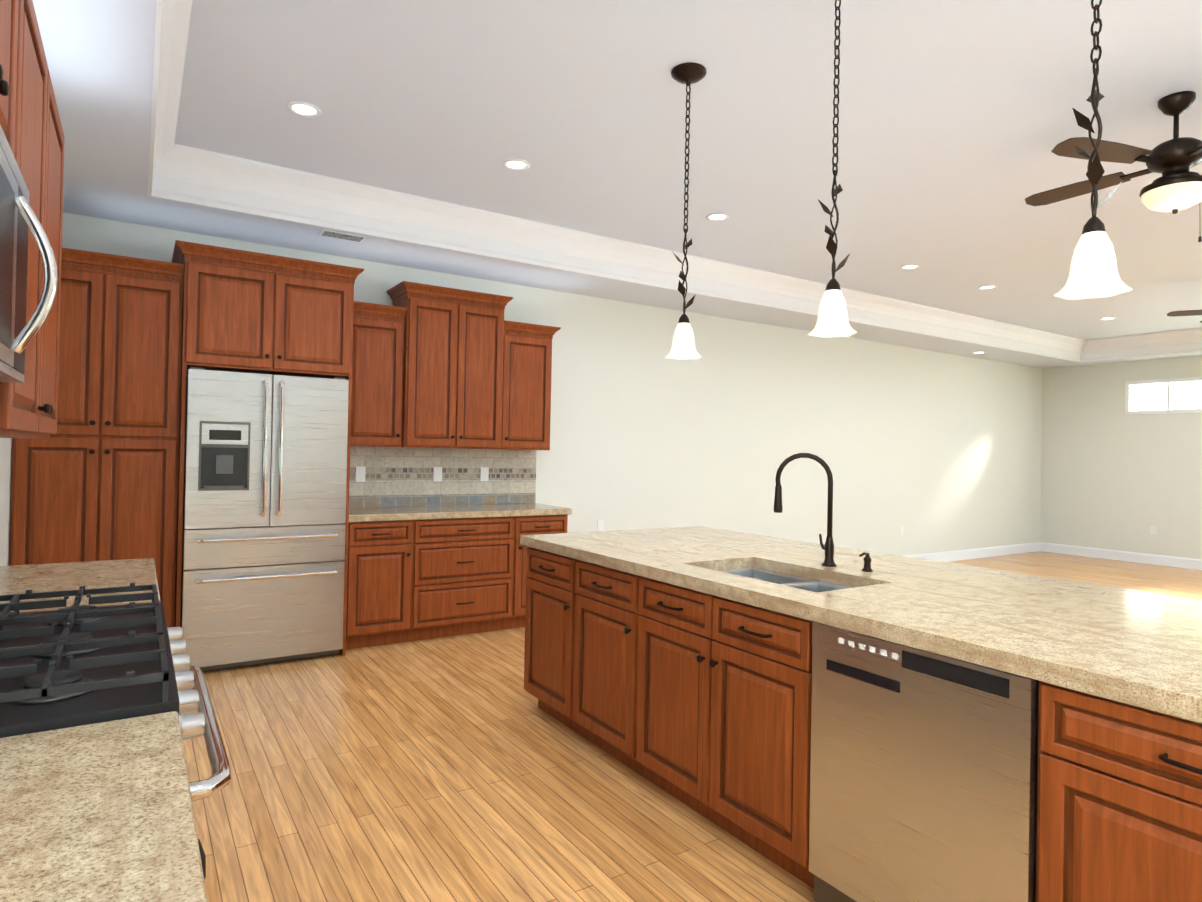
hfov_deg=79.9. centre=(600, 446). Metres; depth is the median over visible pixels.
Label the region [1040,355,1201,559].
wall
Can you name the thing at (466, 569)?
base cabinet
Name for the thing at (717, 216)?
recessed light
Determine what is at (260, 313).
tall cabinet
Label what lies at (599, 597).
base cabinet
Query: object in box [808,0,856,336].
pendant light fixture
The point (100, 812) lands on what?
countertop
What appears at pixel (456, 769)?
floor
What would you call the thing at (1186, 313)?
ceiling fan
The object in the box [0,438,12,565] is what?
wall
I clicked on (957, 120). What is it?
ceiling
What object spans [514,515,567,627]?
base cabinet
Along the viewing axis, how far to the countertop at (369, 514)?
5.28 m
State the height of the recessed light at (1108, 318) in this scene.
0.007 m
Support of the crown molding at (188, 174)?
attached to the ceiling
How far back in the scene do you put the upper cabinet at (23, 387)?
1.75 m
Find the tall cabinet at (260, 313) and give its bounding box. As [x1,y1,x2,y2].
[171,240,363,655]
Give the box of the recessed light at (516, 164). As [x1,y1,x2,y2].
[502,159,529,170]
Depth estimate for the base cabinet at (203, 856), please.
1.00 m
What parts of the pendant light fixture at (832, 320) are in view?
lamp shade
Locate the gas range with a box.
[0,582,230,800]
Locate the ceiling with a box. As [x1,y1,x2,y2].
[33,0,1201,367]
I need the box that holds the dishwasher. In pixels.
[809,622,1038,901]
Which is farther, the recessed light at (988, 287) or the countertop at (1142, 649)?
the recessed light at (988, 287)
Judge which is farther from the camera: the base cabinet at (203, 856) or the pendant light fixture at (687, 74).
the pendant light fixture at (687, 74)
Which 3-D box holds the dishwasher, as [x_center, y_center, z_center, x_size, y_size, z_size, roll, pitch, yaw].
[1.054,0.968,2.059,0.611,0.862,0.629,1,-1,-33]
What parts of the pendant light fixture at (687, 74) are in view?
lamp shade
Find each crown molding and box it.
[148,0,191,199]
[148,146,1087,361]
[1088,328,1201,361]
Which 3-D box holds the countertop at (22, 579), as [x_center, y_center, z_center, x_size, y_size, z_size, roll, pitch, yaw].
[-1.737,0.454,2.219,0.620,0.047,0.987,1,-1,-33]
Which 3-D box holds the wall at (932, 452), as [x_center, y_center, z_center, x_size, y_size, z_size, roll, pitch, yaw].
[1.587,-0.096,7.641,12.280,3.110,0.100,1,-1,-33]
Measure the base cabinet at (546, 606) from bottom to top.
0.866 m
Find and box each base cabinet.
[198,839,205,878]
[346,520,417,649]
[414,516,517,640]
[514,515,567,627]
[524,547,567,726]
[568,557,631,765]
[628,574,851,888]
[1036,681,1201,901]
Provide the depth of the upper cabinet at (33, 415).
1.90 m
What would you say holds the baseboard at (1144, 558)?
attached to the wall at (1114, 476)
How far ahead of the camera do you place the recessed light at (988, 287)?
7.03 m
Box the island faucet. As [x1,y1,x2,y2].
[774,453,836,566]
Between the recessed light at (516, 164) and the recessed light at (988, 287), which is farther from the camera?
the recessed light at (988, 287)
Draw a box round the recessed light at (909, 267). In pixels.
[900,264,919,269]
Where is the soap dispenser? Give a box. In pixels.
[859,552,872,571]
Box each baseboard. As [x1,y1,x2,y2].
[905,542,1040,561]
[1041,542,1201,569]
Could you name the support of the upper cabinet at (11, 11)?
attached to the wall at (5, 472)
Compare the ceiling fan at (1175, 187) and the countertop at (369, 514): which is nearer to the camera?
the ceiling fan at (1175, 187)
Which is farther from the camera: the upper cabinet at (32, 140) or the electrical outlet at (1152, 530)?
the electrical outlet at (1152, 530)
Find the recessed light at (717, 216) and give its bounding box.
[706,213,728,220]
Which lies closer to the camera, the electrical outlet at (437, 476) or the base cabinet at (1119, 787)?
the base cabinet at (1119, 787)
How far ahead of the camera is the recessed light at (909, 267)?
6.34 m
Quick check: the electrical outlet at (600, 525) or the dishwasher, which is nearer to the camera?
the dishwasher
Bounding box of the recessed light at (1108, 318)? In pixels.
[1099,317,1115,319]
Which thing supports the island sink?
in the countertop at (1142, 649)
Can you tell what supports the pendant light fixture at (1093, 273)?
hanging from the ceiling
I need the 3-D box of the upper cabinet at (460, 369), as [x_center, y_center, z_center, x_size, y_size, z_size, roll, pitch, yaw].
[-1.148,-0.579,5.559,1.727,1.192,0.409,1,-1,-33]
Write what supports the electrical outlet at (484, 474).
attached to the tile backsplash
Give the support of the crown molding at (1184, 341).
attached to the ceiling
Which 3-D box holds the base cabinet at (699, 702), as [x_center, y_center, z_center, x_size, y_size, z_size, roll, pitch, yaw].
[0.643,0.964,2.712,0.619,0.866,0.902,1,-1,-33]
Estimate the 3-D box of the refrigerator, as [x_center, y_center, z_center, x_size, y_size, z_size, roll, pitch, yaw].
[-2.199,0.451,4.659,0.904,1.815,0.729,1,-1,-33]
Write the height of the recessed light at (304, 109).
0.007 m
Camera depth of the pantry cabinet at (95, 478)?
4.03 m
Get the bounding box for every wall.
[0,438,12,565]
[62,212,1041,555]
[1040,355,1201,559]
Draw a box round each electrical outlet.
[356,467,365,481]
[433,467,441,481]
[480,467,488,480]
[597,520,603,530]
[900,526,903,534]
[1150,526,1155,534]
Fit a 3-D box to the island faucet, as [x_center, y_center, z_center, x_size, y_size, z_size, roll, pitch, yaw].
[0.846,0.257,2.964,0.186,0.459,0.204,1,-1,-33]
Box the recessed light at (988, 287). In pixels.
[978,285,996,288]
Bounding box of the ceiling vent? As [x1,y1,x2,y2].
[318,229,366,242]
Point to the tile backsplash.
(395, 476)
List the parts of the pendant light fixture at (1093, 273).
lamp shade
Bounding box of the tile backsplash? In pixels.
[349,447,535,506]
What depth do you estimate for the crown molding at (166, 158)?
3.26 m
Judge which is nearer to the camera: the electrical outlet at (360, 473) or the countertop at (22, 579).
the countertop at (22, 579)
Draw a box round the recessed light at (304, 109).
[287,101,321,117]
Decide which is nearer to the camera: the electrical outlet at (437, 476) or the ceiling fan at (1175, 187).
the ceiling fan at (1175, 187)
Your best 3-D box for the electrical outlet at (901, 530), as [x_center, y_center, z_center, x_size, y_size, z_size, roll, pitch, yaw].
[3.776,1.057,8.999,0.070,0.115,0.007,1,-1,-33]
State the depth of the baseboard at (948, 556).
9.95 m
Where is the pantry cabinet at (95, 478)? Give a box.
[9,248,183,626]
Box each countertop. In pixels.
[0,558,160,612]
[0,711,207,901]
[349,503,571,521]
[520,526,1201,722]
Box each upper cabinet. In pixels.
[0,0,27,27]
[0,0,64,438]
[0,20,63,387]
[0,384,35,391]
[350,281,560,449]
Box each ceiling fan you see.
[1025,91,1201,241]
[1167,310,1201,322]
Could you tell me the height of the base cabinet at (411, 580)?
0.866 m
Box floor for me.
[182,551,1201,901]
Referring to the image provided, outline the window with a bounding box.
[1125,377,1201,414]
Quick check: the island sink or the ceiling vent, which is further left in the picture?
the ceiling vent
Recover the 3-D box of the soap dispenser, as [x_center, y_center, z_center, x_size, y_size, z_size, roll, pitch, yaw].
[1.036,0.452,2.811,0.068,0.075,0.041,1,-1,-33]
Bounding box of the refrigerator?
[180,367,348,670]
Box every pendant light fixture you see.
[665,62,705,358]
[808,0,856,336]
[1054,0,1132,298]
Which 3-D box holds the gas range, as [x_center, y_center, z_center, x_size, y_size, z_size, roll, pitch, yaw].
[-1.185,0.856,1.444,0.712,0.988,0.906,1,-1,-33]
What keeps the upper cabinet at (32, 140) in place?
attached to the wall at (5, 472)
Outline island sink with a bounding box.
[721,568,850,591]
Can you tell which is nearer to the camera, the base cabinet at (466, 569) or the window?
the base cabinet at (466, 569)

